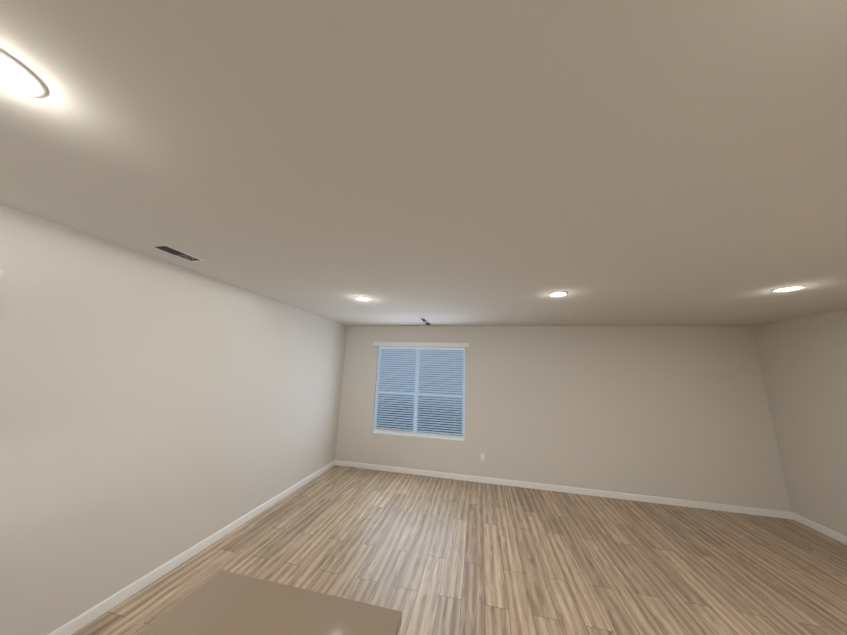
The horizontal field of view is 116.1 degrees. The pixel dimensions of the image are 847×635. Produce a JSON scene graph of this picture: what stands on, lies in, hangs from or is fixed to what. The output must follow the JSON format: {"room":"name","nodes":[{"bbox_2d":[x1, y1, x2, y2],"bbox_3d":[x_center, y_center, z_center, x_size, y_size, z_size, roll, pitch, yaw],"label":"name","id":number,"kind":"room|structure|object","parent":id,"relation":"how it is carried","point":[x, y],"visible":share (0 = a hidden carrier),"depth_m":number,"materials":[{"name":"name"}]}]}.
{"room":"empty living room","nodes":[
{"label":"empty living room","id":0,"kind":"room"},
{"bbox_2d":[0,204,346,634],"bbox_3d":[-2.544,0.711,1.514,0.120,2.720,8.305,0,-12,12],"label":"wall","id":1,"kind":"structure","parent":0,"point":[155,413],"depth_m":2.10,"materials":[{"name":"white paint"}]},
{"bbox_2d":[48,460,334,634],"bbox_3d":[-2.130,2.388,3.108,0.013,0.088,4.170,0,-12,12],"label":"baseboard","id":2,"kind":"structure","parent":1,"relation":"attached to","point":[74,625],"depth_m":2.34,"materials":[{"name":"white wood"}]},
{"bbox_2d":[0,0,846,325],"bbox_3d":[0.671,-0.999,-0.444,7.240,0.080,11.440,0,-12,12],"label":"ceiling","id":3,"kind":"structure","parent":0,"point":[516,162],"depth_m":1.07,"materials":[{"name":"white paint"}]},
{"bbox_2d":[0,49,45,97],"bbox_3d":[-1.324,-0.772,0.806,0.200,0.008,0.200,0,-12,12],"label":"recessed light","id":4,"kind":"object","parent":3,"relation":"in","point":[17,77],"visible":1,"depth_m":0.85,"materials":[{"name":"white plastic"}]},
{"bbox_2d":[151,245,204,261],"bbox_3d":[-2.006,-0.522,2.171,0.150,0.007,0.300,0,-12,12],"label":"ceiling vent","id":5,"kind":"object","parent":3,"relation":"in","point":[177,253],"visible":1,"depth_m":2.15,"materials":[{"name":"white plastic"}]},
{"bbox_2d":[355,296,370,300],"bbox_3d":[-0.771,-0.237,3.373,0.200,0.008,0.200,0,-12,12],"label":"recessed light","id":6,"kind":"object","parent":3,"relation":"in","point":[360,298],"visible":0.98,"depth_m":3.36,"materials":[{"name":"white plastic"}]},
{"bbox_2d":[548,291,567,296],"bbox_3d":[1.480,-0.253,2.901,0.200,0.008,0.200,0,-12,12],"label":"recessed light","id":7,"kind":"object","parent":3,"relation":"in","point":[558,294],"visible":0.98,"depth_m":2.90,"materials":[{"name":"white plastic"}]},
{"bbox_2d":[771,285,805,291],"bbox_3d":[3.437,-0.267,2.491,0.200,0.008,0.200,0,-12,12],"label":"recessed light","id":8,"kind":"object","parent":3,"relation":"in","point":[789,288],"visible":1,"depth_m":2.48,"materials":[{"name":"white plastic"}]},
{"bbox_2d":[72,465,846,634],"bbox_3d":[0.575,1.735,-0.993,7.240,0.060,11.440,0,-12,12],"label":"floor","id":9,"kind":"structure","parent":0,"point":[427,555],"depth_m":2.63,"materials":[{"name":"brown wood"}]},
{"bbox_2d":[137,570,401,634],"bbox_3d":[-0.851,1.148,-0.515,0.864,1.182,3.291,0,-12,12],"label":"kitchen island","id":10,"kind":"object","parent":9,"relation":"on","point":[222,602],"visible":1,"depth_m":1.01,"materials":[{"name":"white paint"}]},
{"bbox_2d":[335,326,791,511],"bbox_3d":[1.768,1.502,4.707,7.000,2.720,0.120,0,-12,12],"label":"wall","id":11,"kind":"structure","parent":0,"point":[679,412],"depth_m":4.40,"materials":[{"name":"white paint"}]},
{"bbox_2d":[373,346,464,440],"bbox_3d":[-0.090,1.411,5.109,1.760,1.670,0.099,0,-12,12],"label":"window","id":12,"kind":"structure","parent":11,"relation":"in","point":[421,435],"depth_m":5.06,"materials":[{"name":"white plastic"}]},
{"bbox_2d":[373,349,463,437],"bbox_3d":[-0.099,1.397,5.066,1.736,1.560,0.065,0,-12,12],"label":"window blinds","id":13,"kind":"object","parent":12,"relation":"attached to","point":[400,359],"visible":0.94,"depth_m":5.06,"materials":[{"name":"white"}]},
{"bbox_2d":[373,342,468,347],"bbox_3d":[-0.078,0.536,5.195,1.930,0.090,0.073,0,-12,12],"label":"window valance","id":14,"kind":"object","parent":11,"relation":"attached to","point":[422,344],"visible":1,"depth_m":5.15,"materials":[{"name":"white"}]},
{"bbox_2d":[480,453,484,460],"bbox_3d":[1.029,2.437,4.610,0.072,0.116,0.008,0,-12,12],"label":"electrical outlet","id":15,"kind":"object","parent":11,"relation":"attached to","point":[482,458],"visible":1,"depth_m":4.61,"materials":[{"name":"white plastic"}]},
{"bbox_2d":[335,460,792,518],"bbox_3d":[1.710,2.779,4.385,7.000,0.088,0.013,0,-12,12],"label":"baseboard","id":16,"kind":"structure","parent":11,"relation":"attached to","point":[692,504],"depth_m":4.21,"materials":[{"name":"white wood"}]},
{"bbox_2d":[752,310,846,535],"bbox_3d":[4.107,0.349,-1.450,0.120,2.720,11.440,0,-12,12],"label":"wall","id":17,"kind":"structure","parent":0,"point":[803,362],"depth_m":3.46,"materials":[{"name":"white paint"}]},
{"bbox_2d":[792,512,846,543],"bbox_3d":[3.997,1.639,-1.695,0.013,0.088,11.200,0,-12,12],"label":"baseboard","id":18,"kind":"structure","parent":17,"relation":"attached to","point":[823,529],"depth_m":3.36,"materials":[{"name":"white wood"}]},
{"label":"outside","id":19,"kind":"structure","parent":0,"visible":0},
{"bbox_2d":[376,349,462,435],"bbox_3d":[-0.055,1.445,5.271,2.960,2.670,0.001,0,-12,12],"label":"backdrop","id":20,"kind":"structure","parent":19,"point":[420,396],"depth_m":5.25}
]}

